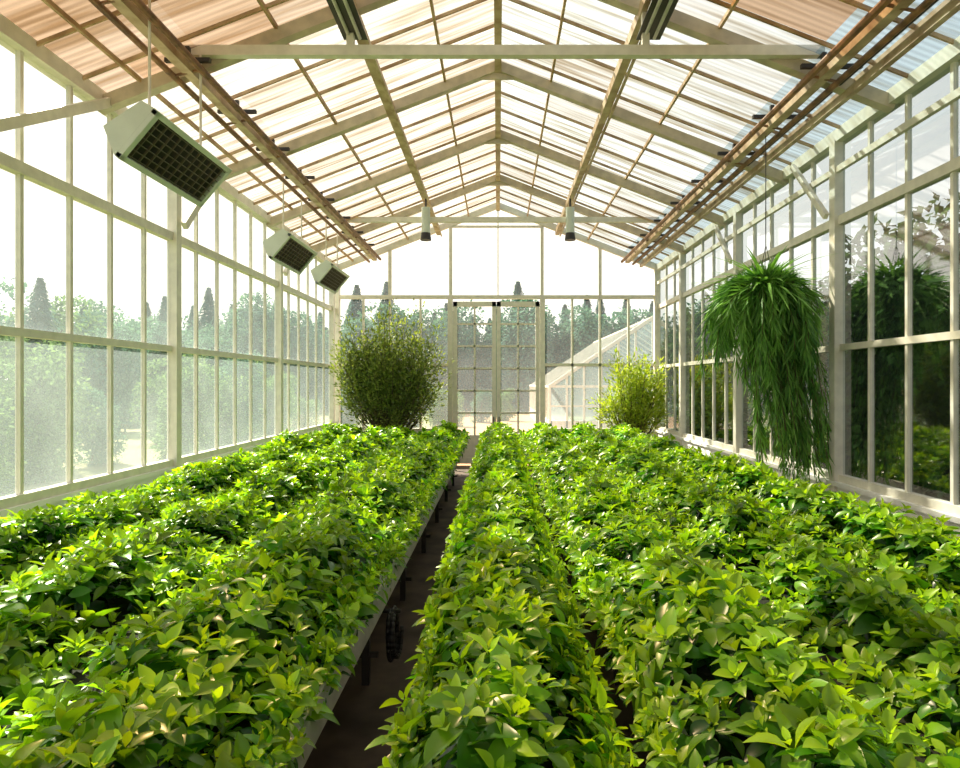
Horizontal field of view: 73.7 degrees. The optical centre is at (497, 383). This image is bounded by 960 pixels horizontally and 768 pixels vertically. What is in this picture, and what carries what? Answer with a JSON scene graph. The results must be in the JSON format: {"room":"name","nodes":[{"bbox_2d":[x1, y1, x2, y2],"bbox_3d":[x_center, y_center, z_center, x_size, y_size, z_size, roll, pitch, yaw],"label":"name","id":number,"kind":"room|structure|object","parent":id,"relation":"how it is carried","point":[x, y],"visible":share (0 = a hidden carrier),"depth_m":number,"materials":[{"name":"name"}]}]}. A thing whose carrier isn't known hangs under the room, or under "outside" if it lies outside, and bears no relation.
{"room":"greenhouse","nodes":[
{"label":"greenhouse","id":0,"kind":"room"},
{"bbox_2d":[0,429,322,520],"bbox_3d":[-4.010,1.500,6.350,0.180,1.000,18.700,0,0,0],"label":"wall","id":1,"kind":"structure","parent":0,"point":[145,478],"depth_m":6.54,"materials":[{"name":"white paint"}]},
{"bbox_2d":[0,50,172,509],"bbox_3d":[-4.000,-0.920,5.975,0.090,3.840,3.750,0,0,0],"label":"window","id":2,"kind":"structure","parent":1,"relation":"in","point":[16,166],"depth_m":5.96,"materials":[{"name":"white metal"}]},
{"bbox_2d":[0,13,336,477],"bbox_3d":[-3.995,-0.460,6.350,0.170,4.920,18.700,0,0,0],"label":"wall support frame","id":3,"kind":"structure","parent":1,"relation":"attached to","point":[12,37],"depth_m":7.79,"materials":[{"name":"white metal"}]},
{"bbox_2d":[182,188,278,463],"bbox_3d":[-4.000,-0.920,9.725,0.090,3.840,3.750,0,0,0],"label":"window","id":4,"kind":"structure","parent":1,"relation":"in","point":[192,246],"depth_m":9.19,"materials":[{"name":"white metal"}]},
{"bbox_2d":[283,257,331,434],"bbox_3d":[-4.000,-0.920,13.450,0.090,3.840,3.700,0,0,0],"label":"window","id":5,"kind":"structure","parent":1,"relation":"in","point":[286,288],"depth_m":13.43,"materials":[{"name":"white metal"}]},
{"bbox_2d":[303,466,650,767],"bbox_3d":[-0.025,2.060,6.350,7.950,0.120,18.700,0,0,0],"label":"floor","id":6,"kind":"structure","parent":0,"point":[358,712],"depth_m":4.35,"materials":[{"name":"concrete"}]},
{"bbox_2d":[0,443,466,767],"bbox_3d":[-2.230,1.590,7.425,3.100,0.820,13.390,0,0,0],"label":"bench","id":7,"kind":"object","parent":6,"relation":"on","point":[362,648],"visible":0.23,"depth_m":3.21,"materials":[{"name":"metal"}]},
{"bbox_2d":[0,420,469,767],"bbox_3d":[-2.213,1.112,7.431,3.315,0.861,13.758,0,0,0],"label":"bed","id":8,"kind":"object","parent":7,"relation":"on","point":[142,718],"visible":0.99,"depth_m":3.12,"materials":[{"name":"green plant"}]},
{"bbox_2d":[382,605,403,662],"bbox_3d":[-0.689,1.540,3.950,0.182,0.330,0.302,0,0,0],"label":"garden hose","id":9,"kind":"object","parent":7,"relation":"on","point":[394,641],"visible":1,"depth_m":3.88,"materials":[{"name":"black rubber"}]},
{"bbox_2d":[328,298,456,429],"bbox_3d":[-2.408,0.000,14.780,3.019,4.000,1.482,0,0,0],"label":"potted shrub","id":10,"kind":"object","parent":6,"relation":"on","point":[377,381],"visible":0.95,"depth_m":14.61,"materials":[{"name":"green plant"}]},
{"bbox_2d":[417,508,589,767],"bbox_3d":[0.030,1.590,7.425,0.600,0.820,13.390,0,0,0],"label":"bench","id":11,"kind":"object","parent":6,"relation":"on","point":[547,764],"visible":0.02,"depth_m":2.31,"materials":[{"name":"metal"}]},
{"bbox_2d":[365,421,643,767],"bbox_3d":[0.012,1.101,7.436,0.962,0.806,13.674,0,0,0],"label":"bed","id":12,"kind":"object","parent":11,"relation":"on","point":[506,616],"visible":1,"depth_m":2.41,"materials":[{"name":"green plant"}]},
{"bbox_2d":[585,347,672,433],"bbox_3d":[3.006,0.564,14.745,2.026,2.872,1.313,0,0,3],"label":"shrub","id":13,"kind":"object","parent":6,"relation":"on","point":[638,413],"visible":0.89,"depth_m":14.52,"materials":[{"name":"plant"}]},
{"bbox_2d":[537,480,959,767],"bbox_3d":[1.840,1.590,7.425,2.480,0.820,13.390,0,0,0],"label":"bench","id":14,"kind":"object","parent":6,"relation":"on","point":[703,672],"visible":0.02,"depth_m":2.67,"materials":[{"name":"metal"}]},
{"bbox_2d":[518,421,959,767],"bbox_3d":[1.758,1.119,7.438,2.783,0.878,13.719,0,0,0],"label":"bed","id":15,"kind":"object","parent":14,"relation":"on","point":[822,726],"visible":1,"depth_m":2.95,"materials":[{"name":"green plant"}]},
{"bbox_2d":[0,0,959,263],"bbox_3d":[-0.025,-3.654,6.350,8.110,1.591,18.700,0,0,0],"label":"ceiling","id":16,"kind":"structure","parent":0,"point":[820,19],"depth_m":6.34,"materials":[{"name":"glass"}]},
{"bbox_2d":[262,177,317,274],"bbox_3d":[-3.283,-2.503,10.200,0.434,1.303,1.400,0,0,0],"label":"heater","id":17,"kind":"object","parent":16,"relation":"hanging from","point":[282,247],"visible":0.99,"depth_m":9.88,"materials":[{"name":"metal"}]},
{"bbox_2d":[274,238,313,270],"bbox_3d":[-3.237,-2.050,10.200,0.324,0.382,1.300,0,0,0],"label":"grille","id":18,"kind":"object","parent":17,"relation":"attached to","point":[294,254],"depth_m":10.20,"materials":[{"name":"black metal"}]},
{"bbox_2d":[36,0,954,261],"bbox_3d":[-0.025,-3.640,6.350,7.963,1.593,18.722,0,0,0],"label":"roof","id":19,"kind":"structure","parent":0,"point":[76,27],"depth_m":8.45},
{"bbox_2d":[103,0,231,207],"bbox_3d":[-2.927,-2.545,5.810,0.442,1.501,1.420,0,0,0],"label":"heater","id":20,"kind":"object","parent":19,"relation":"hanging from","point":[141,136],"visible":1,"depth_m":5.56,"materials":[{"name":"metal"}]},
{"bbox_2d":[128,120,224,200],"bbox_3d":[-2.880,-1.996,5.810,0.330,0.389,1.320,0,0,0],"label":"grille","id":21,"kind":"object","parent":20,"relation":"attached to","point":[163,152],"depth_m":5.73,"materials":[{"name":"black metal"}]},
{"bbox_2d":[310,223,349,293],"bbox_3d":[-3.303,-2.509,12.675,0.434,1.275,1.350,0,0,0],"label":"heater","id":22,"kind":"object","parent":19,"relation":"hanging from","point":[326,274],"visible":0.98,"depth_m":12.33,"materials":[{"name":"metal"}]},
{"bbox_2d":[320,267,346,290],"bbox_3d":[-3.257,-2.070,12.675,0.324,0.382,1.250,0,0,0],"label":"grille","id":23,"kind":"object","parent":22,"relation":"attached to","point":[331,278],"depth_m":12.57,"materials":[{"name":"black metal"}]},
{"bbox_2d":[326,0,367,39],"bbox_3d":[-1.420,-3.529,5.800,0.240,0.234,1.200,0,0,0],"label":"light","id":24,"kind":"object","parent":19,"relation":"hanging from","point":[345,14],"visible":0.88,"depth_m":6.01,"materials":[{"name":"metal"}]},
{"bbox_2d":[420,191,430,240],"bbox_3d":[-1.420,-3.315,12.600,0.220,0.970,0.220,0,0,0],"label":"pendant lamp","id":25,"kind":"object","parent":19,"relation":"hanging from","point":[425,235],"visible":0.95,"depth_m":12.53,"materials":[{"name":"metal"}]},
{"bbox_2d":[98,0,895,253],"bbox_3d":[-0.025,-3.550,6.410,7.997,1.681,14.130,0,0,0],"label":"rafters","id":26,"kind":"object","parent":19,"relation":"attached to","point":[319,20],"depth_m":8.68,"materials":[{"name":"white metal"}]},
{"bbox_2d":[353,0,650,236],"bbox_3d":[0.018,-3.985,6.350,3.035,0.751,18.700,0,0,0],"label":"beams","id":27,"kind":"structure","parent":26,"relation":"attached to","point":[374,68],"depth_m":8.79,"materials":[{"name":"white metal"}]},
{"bbox_2d":[191,12,821,222],"bbox_3d":[0.050,-3.477,9.525,6.300,0.514,6.530,0,0,0],"label":"beams","id":28,"kind":"structure","parent":26,"relation":"attached to","point":[350,50],"depth_m":6.26,"materials":[{"name":"white metal"}]},
{"bbox_2d":[565,191,575,240],"bbox_3d":[1.420,-3.315,12.600,0.220,0.970,0.220,0,0,0],"label":"pendant lamp","id":29,"kind":"object","parent":19,"relation":"hanging from","point":[570,235],"visible":0.95,"depth_m":12.53,"materials":[{"name":"metal"}]},
{"bbox_2d":[636,0,678,39],"bbox_3d":[1.500,-3.514,5.800,0.240,0.203,1.200,0,0,0],"label":"light","id":30,"kind":"object","parent":19,"relation":"hanging from","point":[658,15],"visible":0.86,"depth_m":6.01,"materials":[{"name":"metal"}]},
{"bbox_2d":[761,136,769,296],"bbox_3d":[3.180,-1.920,7.600,0.300,2.080,0.300,0,0,0],"label":"hanging wire","id":31,"kind":"object","parent":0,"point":[765,270],"depth_m":7.60,"materials":[{"name":"grey metal"}]},
{"bbox_2d":[656,430,959,539],"bbox_3d":[3.940,1.560,6.350,0.180,0.880,18.700,0,0,0],"label":"wall","id":32,"kind":"structure","parent":0,"point":[865,495],"depth_m":6.97,"materials":[{"name":"white paint"}]},
{"bbox_2d":[657,259,678,435],"bbox_3d":[3.935,-0.860,14.650,0.120,3.960,2.100,0,0,0],"label":"window","id":33,"kind":"structure","parent":32,"relation":"in","point":[675,298],"depth_m":14.74,"materials":[{"name":"white metal"}]},
{"bbox_2d":[681,223,732,450],"bbox_3d":[3.935,-0.860,12.025,0.120,3.960,3.150,0,0,0],"label":"window","id":34,"kind":"structure","parent":32,"relation":"in","point":[693,290],"depth_m":11.90,"materials":[{"name":"white metal"}]},
{"bbox_2d":[737,161,828,478],"bbox_3d":[3.935,-0.860,8.925,0.120,3.960,3.050,0,0,0],"label":"window","id":35,"kind":"structure","parent":32,"relation":"in","point":[815,232],"depth_m":8.60,"materials":[{"name":"white metal"}]},
{"bbox_2d":[656,36,959,491],"bbox_3d":[3.945,-0.460,6.350,0.170,4.920,18.700,0,0,0],"label":"wall support frame","id":36,"kind":"structure","parent":32,"relation":"attached to","point":[936,67],"depth_m":7.34,"materials":[{"name":"white metal"}]},
{"bbox_2d":[836,62,959,515],"bbox_3d":[3.935,-0.860,5.850,0.120,3.960,3.100,0,0,0],"label":"window","id":37,"kind":"structure","parent":32,"relation":"in","point":[951,169],"depth_m":6.14,"materials":[{"name":"white metal"}]},
{"bbox_3d":[-0.025,1.575,15.700,7.950,0.850,0.120,0,0,0],"label":"wall","id":38,"kind":"structure","parent":0,"visible":0},
{"bbox_2d":[88,0,959,434],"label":"greenhouse frame","id":39,"kind":"structure","parent":38,"relation":"in","point":[656,297],"depth_m":8.10,"materials":[{"name":"white metal"}]},
{"bbox_2d":[453,301,539,463],"bbox_3d":[-0.040,-0.035,15.671,2.120,3.970,0.127,0,0,0],"label":"door","id":40,"kind":"structure","parent":39,"relation":"attached to","point":[469,453],"depth_m":15.67,"materials":[{"name":"white metal"}]},
{"bbox_2d":[687,136,835,485],"bbox_3d":[3.047,-0.804,7.531,1.799,4.311,1.945,0,0,28],"label":"hanging fern","id":41,"kind":"object","parent":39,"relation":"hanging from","point":[771,310],"visible":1,"depth_m":7.40,"materials":[{"name":"green plant"}]},
{"label":"outside","id":42,"kind":"structure","parent":0,"visible":0},
{"bbox_2d":[436,409,558,465],"bbox_3d":[0.250,2.120,37.900,7.500,0.001,44.200,0,0,0],"label":"gravel path","id":43,"kind":"structure","parent":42,"point":[526,422],"depth_m":34.35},
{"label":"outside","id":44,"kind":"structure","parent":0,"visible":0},
{"bbox_2d":[2,407,673,495],"bbox_3d":[0.000,2.140,55.000,180.000,0.001,170.000,0,0,0],"label":"ground","id":45,"kind":"structure","parent":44,"point":[132,458],"depth_m":20.00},
{"bbox_2d":[0,396,30,494],"bbox_3d":[-10.150,1.061,12.533,1.880,2.875,1.773,0,0,30],"label":"tree","id":46,"kind":"object","parent":45,"relation":"on","point":[3,397],"visible":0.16,"depth_m":12.79,"materials":[{"name":"green plant"}]},
{"bbox_2d":[0,358,32,496],"bbox_3d":[-9.292,0.897,10.866,2.293,3.282,2.496,0,0,-36],"label":"tree","id":47,"kind":"object","parent":45,"relation":"on","point":[6,432],"visible":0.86,"depth_m":11.26,"materials":[{"name":"green plant"}]},
{"bbox_2d":[0,276,41,378],"bbox_3d":[-20.628,-0.655,24.687,5.262,7.449,4.962,0,0,-22],"label":"tree","id":48,"kind":"object","parent":45,"relation":"on","point":[10,290],"visible":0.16,"depth_m":25.88,"materials":[{"name":"green plant"}]},
{"bbox_2d":[0,335,86,485],"bbox_3d":[-10.517,0.651,14.102,2.478,3.932,2.277,0,0,-31],"label":"tree","id":49,"kind":"object","parent":45,"relation":"on","point":[50,382],"visible":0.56,"depth_m":13.98,"materials":[{"name":"green plant"}]},
{"bbox_2d":[4,277,83,432],"bbox_3d":[-19.099,-1.080,26.385,4.288,6.673,4.242,0,0,10],"label":"tree","id":50,"kind":"object","parent":45,"relation":"on","point":[42,322],"visible":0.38,"depth_m":26.33,"materials":[{"name":"green plant"}]},
{"bbox_2d":[0,294,106,387],"bbox_3d":[-20.679,-0.587,29.601,4.696,7.200,4.315,0,0,9],"label":"tree","id":51,"kind":"object","parent":45,"relation":"on","point":[61,304],"visible":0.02,"depth_m":29.27,"materials":[{"name":"green plant"}]},
{"bbox_2d":[13,359,100,472],"bbox_3d":[-11.047,0.938,15.640,2.170,3.174,1.994,0,0,27],"label":"tree","id":52,"kind":"object","parent":45,"relation":"on","point":[82,384],"visible":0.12,"depth_m":15.64,"materials":[{"name":"green plant"}]},
{"bbox_2d":[53,294,129,331],"bbox_3d":[-33.726,-1.850,52.377,6.464,10.634,6.856,0,0,35],"label":"tree","id":53,"kind":"object","parent":45,"relation":"on","point":[101,306],"visible":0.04,"depth_m":51.65,"materials":[{"name":"green plant"}]},
{"bbox_2d":[64,383,128,465],"bbox_3d":[-10.761,1.198,17.036,1.686,2.510,1.590,0,0,9],"label":"tree","id":54,"kind":"object","parent":45,"relation":"on","point":[98,454],"visible":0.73,"depth_m":16.83,"materials":[{"name":"green plant"}]},
{"bbox_2d":[62,309,148,423],"bbox_3d":[-21.317,-0.634,34.946,4.905,7.392,5.202,0,0,21],"label":"tree","id":55,"kind":"object","parent":45,"relation":"on","point":[94,313],"visible":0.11,"depth_m":34.78,"materials":[{"name":"green plant"}]},
{"bbox_2d":[60,319,155,433],"bbox_3d":[-17.340,-0.015,28.138,3.964,5.742,3.738,0,0,38],"label":"tree","id":56,"kind":"object","parent":45,"relation":"on","point":[94,367],"visible":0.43,"depth_m":27.82,"materials":[{"name":"green plant"}]},
{"bbox_2d":[129,372,166,443],"bbox_3d":[-11.972,0.991,22.870,2.012,3.034,1.849,0,0,14],"label":"tree","id":57,"kind":"object","parent":45,"relation":"on","point":[151,394],"visible":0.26,"depth_m":22.58,"materials":[{"name":"green plant"}]},
{"bbox_2d":[120,296,201,425],"bbox_3d":[-17.504,-1.163,33.286,3.990,6.845,3.947,0,0,44],"label":"tree","id":58,"kind":"object","parent":45,"relation":"on","point":[163,311],"visible":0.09,"depth_m":33.07,"materials":[{"name":"green plant"}]},
{"bbox_2d":[128,313,193,346],"bbox_3d":[-25.642,-1.206,48.356,6.046,8.916,5.701,0,0,-28],"label":"tree","id":59,"kind":"object","parent":45,"relation":"on","point":[151,316],"visible":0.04,"depth_m":48.98,"materials":[{"name":"green plant"}]},
{"bbox_2d":[121,317,204,428],"bbox_3d":[-16.489,-0.158,31.686,4.032,6.125,3.802,0,0,-23],"label":"tree","id":60,"kind":"object","parent":45,"relation":"on","point":[161,339],"visible":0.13,"depth_m":31.02,"materials":[{"name":"green plant"}]},
{"bbox_2d":[147,354,229,460],"bbox_3d":[-8.958,0.781,18.598,2.226,3.588,2.422,0,0,-19],"label":"tree","id":61,"kind":"object","parent":45,"relation":"on","point":[204,389],"visible":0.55,"depth_m":18.13,"materials":[{"name":"green plant"}]},
{"bbox_2d":[183,305,200,345],"bbox_3d":[-29.145,-2.620,61.075,6.327,9.865,6.396,0,0,38],"label":"tree","id":62,"kind":"object","parent":45,"relation":"on","point":[191,315],"visible":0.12,"depth_m":61.05,"materials":[{"name":"green plant"}]},
{"bbox_2d":[193,287,222,337],"bbox_3d":[-27.514,-3.482,61.486,7.249,11.651,7.328,0,0,-29],"label":"tree","id":63,"kind":"object","parent":45,"relation":"on","point":[208,307],"visible":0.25,"depth_m":61.19,"materials":[{"name":"green plant"}]},
{"bbox_2d":[184,335,245,375],"bbox_3d":[-18.532,-0.195,41.727,4.213,6.222,4.468,0,0,40],"label":"tree","id":64,"kind":"object","parent":45,"relation":"on","point":[211,346],"visible":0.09,"depth_m":41.70,"materials":[{"name":"green plant"}]},
{"bbox_2d":[188,323,246,366],"bbox_3d":[-20.517,-0.577,45.246,4.514,7.240,4.787,0,0,19],"label":"tree","id":65,"kind":"object","parent":45,"relation":"on","point":[223,332],"visible":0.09,"depth_m":44.87,"materials":[{"name":"green plant"}]},
{"bbox_2d":[198,374,252,451],"bbox_3d":[-8.562,1.071,19.927,1.778,2.823,1.633,0,0,-31],"label":"tree","id":66,"kind":"object","parent":45,"relation":"on","point":[227,438],"visible":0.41,"depth_m":19.84,"materials":[{"name":"green plant"}]},
{"bbox_2d":[206,360,262,439],"bbox_3d":[-9.958,0.796,24.427,2.345,3.550,2.154,0,0,-42],"label":"tree","id":67,"kind":"object","parent":45,"relation":"on","point":[255,428],"visible":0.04,"depth_m":24.63,"materials":[{"name":"green plant"}]},
{"bbox_2d":[200,350,271,446],"bbox_3d":[-8.892,0.725,21.468,2.304,3.771,2.443,0,0,-43],"label":"tree","id":68,"kind":"object","parent":45,"relation":"on","point":[244,405],"visible":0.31,"depth_m":21.42,"materials":[{"name":"green plant"}]},
{"bbox_2d":[242,323,268,380],"bbox_3d":[-18.107,-1.105,47.053,4.081,6.726,4.126,0,0,21],"label":"tree","id":69,"kind":"object","parent":45,"relation":"on","point":[253,328],"visible":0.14,"depth_m":46.74,"materials":[{"name":"green plant"}]},
{"bbox_2d":[243,391,269,436],"bbox_3d":[-10.126,1.213,25.968,1.662,2.470,1.567,0,0,-38],"label":"tree","id":70,"kind":"object","parent":45,"relation":"on","point":[261,402],"visible":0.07,"depth_m":25.92,"materials":[{"name":"green plant"}]},
{"bbox_2d":[219,291,313,409],"bbox_3d":[-17.299,-1.890,48.626,6.630,10.739,7.031,0,0,-3],"label":"tree","id":71,"kind":"object","parent":45,"relation":"on","point":[257,314],"visible":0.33,"depth_m":47.77,"materials":[{"name":"green plant"}]},
{"bbox_2d":[253,374,296,433],"bbox_3d":[-9.588,1.016,27.394,2.242,2.967,2.060,0,0,-23],"label":"tree","id":72,"kind":"object","parent":45,"relation":"on","point":[270,388],"visible":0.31,"depth_m":27.23,"materials":[{"name":"green plant"}]},
{"bbox_2d":[262,371,296,413],"bbox_3d":[-11.005,0.925,31.860,2.162,3.208,1.987,0,0,18],"label":"tree","id":73,"kind":"object","parent":45,"relation":"on","point":[292,377],"visible":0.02,"depth_m":31.83,"materials":[{"name":"green plant"}]},
{"bbox_2d":[259,338,309,394],"bbox_3d":[-16.735,-0.318,48.649,4.210,6.551,4.465,0,0,22],"label":"tree","id":74,"kind":"object","parent":45,"relation":"on","point":[271,346],"visible":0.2,"depth_m":48.05,"materials":[{"name":"green plant"}]},
{"bbox_2d":[266,310,328,410],"bbox_3d":[-15.168,-1.325,50.572,6.028,9.233,5.684,0,0,14],"label":"tree","id":75,"kind":"object","parent":45,"relation":"on","point":[302,316],"visible":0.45,"depth_m":49.17,"materials":[{"name":"green plant"}]},
{"bbox_2d":[285,394,321,430],"bbox_3d":[-7.053,1.374,23.195,1.292,2.023,1.187,0,0,-19],"label":"shrub","id":76,"kind":"object","parent":45,"relation":"on","point":[293,422],"visible":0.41,"depth_m":23.02,"materials":[{"name":"green plant"}]},
{"bbox_2d":[326,384,367,427],"bbox_3d":[-5.811,1.183,24.937,1.760,2.550,1.660,0,0,10],"label":"shrub","id":77,"kind":"object","parent":45,"relation":"on","point":[344,419],"visible":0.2,"depth_m":24.54,"materials":[{"name":"green plant"}]},
{"bbox_2d":[325,314,375,402],"bbox_3d":[-12.319,-1.230,53.661,5.795,8.982,6.146,0,0,4],"label":"tree","id":78,"kind":"object","parent":45,"relation":"on","point":[370,320],"visible":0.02,"depth_m":52.50,"materials":[{"name":"green plant"}]},
{"bbox_2d":[321,316,383,410],"bbox_3d":[-10.737,-0.980,49.565,5.786,8.315,5.456,0,0,-18],"label":"tree","id":79,"kind":"object","parent":45,"relation":"on","point":[345,320],"visible":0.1,"depth_m":48.35,"materials":[{"name":"green plant"}]},
{"bbox_2d":[343,285,369,337],"bbox_3d":[-13.102,-3.340,57.928,7.270,11.356,7.192,0,0,30],"label":"tree","id":80,"kind":"object","parent":45,"relation":"on","point":[355,304],"visible":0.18,"depth_m":57.71,"materials":[{"name":"green plant"}]},
{"bbox_2d":[373,281,393,327],"bbox_3d":[-10.284,-3.621,59.966,6.956,11.939,6.880,0,0,-18],"label":"tree","id":81,"kind":"object","parent":45,"relation":"on","point":[385,291],"visible":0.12,"depth_m":59.48,"materials":[{"name":"green plant"}]},
{"bbox_2d":[353,301,441,411],"bbox_3d":[-7.608,-1.450,48.909,6.761,9.568,6.375,0,0,17],"label":"tree","id":82,"kind":"object","parent":45,"relation":"on","point":[371,308],"visible":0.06,"depth_m":47.27,"materials":[{"name":"green plant"}]},
{"bbox_2d":[381,305,447,410],"bbox_3d":[-6.524,-1.349,48.296,6.330,9.298,5.969,0,0,35],"label":"tree","id":83,"kind":"object","parent":45,"relation":"on","point":[426,311],"visible":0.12,"depth_m":47.97,"materials":[{"name":"green plant"}]},
{"bbox_2d":[425,387,465,429],"bbox_3d":[-2.226,1.244,26.738,1.756,2.367,1.613,0,0,6],"label":"shrub","id":84,"kind":"object","parent":45,"relation":"on","point":[441,414],"visible":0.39,"depth_m":26.45,"materials":[{"name":"green plant"}]},
{"bbox_2d":[423,299,488,410],"bbox_3d":[-3.978,-1.665,51.548,6.169,10.140,6.543,0,0,-22],"label":"tree","id":85,"kind":"object","parent":45,"relation":"on","point":[460,317],"visible":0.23,"depth_m":50.54,"materials":[{"name":"green plant"}]},
{"bbox_2d":[445,329,505,410],"bbox_3d":[-1.770,-0.607,51.223,5.626,7.322,5.305,0,0,-23],"label":"tree","id":86,"kind":"object","parent":45,"relation":"on","point":[482,358],"visible":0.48,"depth_m":50.30,"materials":[{"name":"green plant"}]},
{"bbox_2d":[469,389,491,422],"bbox_3d":[-0.912,1.325,35.199,1.418,2.171,1.337,0,0,-30],"label":"shrub","id":87,"kind":"object","parent":45,"relation":"on","point":[482,396],"visible":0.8,"depth_m":35.03,"materials":[{"name":"green plant"}]},
{"bbox_2d":[468,318,511,408],"bbox_3d":[-0.838,-1.598,52.824,4.569,7.746,4.520,0,0,13],"label":"tree","id":88,"kind":"object","parent":45,"relation":"on","point":[489,319],"visible":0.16,"depth_m":52.52,"materials":[{"name":"green plant"}]},
{"bbox_2d":[496,388,516,420],"bbox_3d":[0.482,1.299,36.845,1.407,2.221,1.293,0,0,-44],"label":"shrub","id":89,"kind":"object","parent":45,"relation":"on","point":[506,396],"visible":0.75,"depth_m":36.69,"materials":[{"name":"green plant"}]},
{"bbox_2d":[483,316,534,411],"bbox_3d":[1.546,-1.013,48.759,5.072,8.402,5.379,0,0,-24],"label":"tree","id":90,"kind":"object","parent":45,"relation":"on","point":[506,356],"visible":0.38,"depth_m":47.42,"materials":[{"name":"green plant"}]},
{"bbox_2d":[501,281,529,403],"bbox_3d":[2.114,-3.524,58.461,7.118,11.737,7.041,0,0,37],"label":"tree","id":91,"kind":"object","parent":45,"relation":"on","point":[518,289],"visible":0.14,"depth_m":58.20,"materials":[{"name":"green plant"}]},
{"bbox_2d":[490,299,581,413],"bbox_3d":[3.049,-1.725,48.553,6.600,10.300,7.000,0,0,-37],"label":"tree","id":92,"kind":"object","parent":45,"relation":"on","point":[530,329],"visible":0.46,"depth_m":46.90,"materials":[{"name":"green plant"}]},
{"bbox_2d":[545,322,590,411],"bbox_3d":[4.944,-0.780,49.756,5.716,7.781,6.062,0,0,17],"label":"tree","id":93,"kind":"object","parent":45,"relation":"on","point":[560,347],"visible":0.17,"depth_m":48.19,"materials":[{"name":"green plant"}]},
{"bbox_2d":[554,304,585,404],"bbox_3d":[6.858,-2.780,63.179,6.450,10.196,6.381,0,0,29],"label":"tree","id":94,"kind":"object","parent":45,"relation":"on","point":[564,307],"visible":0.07,"depth_m":62.89,"materials":[{"name":"green plant"}]},
{"bbox_2d":[569,294,595,404],"bbox_3d":[8.647,-3.190,61.986,6.808,11.046,6.734,0,0,-43],"label":"tree","id":95,"kind":"object","parent":45,"relation":"on","point":[586,301],"visible":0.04,"depth_m":62.05,"materials":[{"name":"green plant"}]},
{"bbox_2d":[575,299,607,404],"bbox_3d":[10.123,-3.048,62.276,6.711,10.752,6.639,0,0,10],"label":"tree","id":96,"kind":"object","parent":45,"relation":"on","point":[602,302],"visible":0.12,"depth_m":61.90,"materials":[{"name":"green plant"}]},
{"bbox_2d":[558,304,626,412],"bbox_3d":[7.381,-1.447,48.769,5.872,9.560,6.227,0,0,-16],"label":"tree","id":97,"kind":"object","parent":45,"relation":"on","point":[588,320],"visible":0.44,"depth_m":47.55,"materials":[{"name":"green plant"}]},
{"bbox_2d":[529,316,678,428],"bbox_3d":[6.295,-0.309,33.985,8.490,4.898,16.110,0,0,0],"label":"greenhouse","id":98,"kind":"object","parent":45,"relation":"on","point":[591,352],"visible":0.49,"depth_m":27.14,"materials":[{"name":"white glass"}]},
{"bbox_2d":[592,332,625,411],"bbox_3d":[8.906,-0.852,48.599,4.219,6.201,4.174,0,0,-10],"label":"tree","id":99,"kind":"object","parent":45,"relation":"on","point":[613,332],"visible":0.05,"depth_m":48.05,"materials":[{"name":"green plant"}]},
{"bbox_2d":[593,311,664,397],"bbox_3d":[10.281,-1.292,49.323,6.140,9.146,5.790,0,0,-40],"label":"tree","id":100,"kind":"object","parent":45,"relation":"on","point":[615,325],"visible":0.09,"depth_m":48.92,"materials":[{"name":"green plant"}]},
{"bbox_2d":[605,308,676,410],"bbox_3d":[11.662,-1.348,49.707,6.836,9.294,6.446,0,0,42],"label":"tree","id":101,"kind":"object","parent":45,"relation":"on","point":[642,314],"visible":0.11,"depth_m":48.31,"materials":[{"name":"green plant"}]},
{"bbox_2d":[645,308,700,429],"bbox_3d":[6.312,0.061,19.826,3.457,4.874,3.595,0,0,15],"label":"tree","id":102,"kind":"object","parent":45,"relation":"on","point":[671,332],"visible":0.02,"depth_m":19.92,"materials":[{"name":"green plant"}]},
{"bbox_2d":[663,331,707,430],"bbox_3d":[6.231,0.441,18.609,2.975,4.251,2.928,0,0,-32],"label":"tree","id":103,"kind":"object","parent":45,"relation":"on","point":[670,418],"visible":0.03,"depth_m":18.39,"materials":[{"name":"green plant"}]},
{"bbox_2d":[661,302,746,441],"bbox_3d":[6.122,0.121,17.217,3.290,4.813,3.378,0,0,-28],"label":"tree","id":104,"kind":"object","parent":45,"relation":"on","point":[697,326],"visible":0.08,"depth_m":17.06,"materials":[{"name":"green plant"}]},
{"bbox_2d":[676,334,769,454],"bbox_3d":[5.975,0.598,15.924,2.976,3.858,2.930,0,0,-26],"label":"tree","id":105,"kind":"object","parent":45,"relation":"on","point":[689,355],"visible":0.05,"depth_m":15.68,"materials":[{"name":"green plant"}]},
{"bbox_2d":[695,267,824,452],"bbox_3d":[6.266,-0.010,14.605,3.514,5.126,3.423,0,0,-16],"label":"tree","id":106,"kind":"object","parent":45,"relation":"on","point":[719,405],"visible":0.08,"depth_m":14.55,"materials":[{"name":"green plant"}]},
{"bbox_2d":[743,287,918,489],"bbox_3d":[6.210,0.191,11.831,3.434,4.439,3.571,0,0,-42],"label":"tree","id":107,"kind":"object","parent":45,"relation":"on","point":[823,359],"visible":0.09,"depth_m":11.32,"materials":[{"name":"green plant"}]},
{"bbox_2d":[805,264,948,499],"bbox_3d":[6.629,0.322,10.482,3.423,4.549,3.478,0,0,45],"label":"tree","id":108,"kind":"object","parent":45,"relation":"on","point":[852,332],"visible":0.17,"depth_m":9.87,"materials":[{"name":"green plant"}]},
{"bbox_2d":[821,188,959,497],"bbox_3d":[6.565,-0.062,9.180,3.465,5.250,3.375,0,0,21],"label":"tree","id":109,"kind":"object","parent":45,"relation":"on","point":[889,317],"visible":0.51,"depth_m":8.98,"materials":[{"name":"green plant"}]},
{"bbox_2d":[892,249,959,503],"bbox_3d":[6.870,0.313,7.903,3.429,4.571,3.484,0,0,-29],"label":"tree","id":110,"kind":"object","parent":45,"relation":"on","point":[942,411],"visible":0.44,"depth_m":8.11,"materials":[{"name":"green plant"}]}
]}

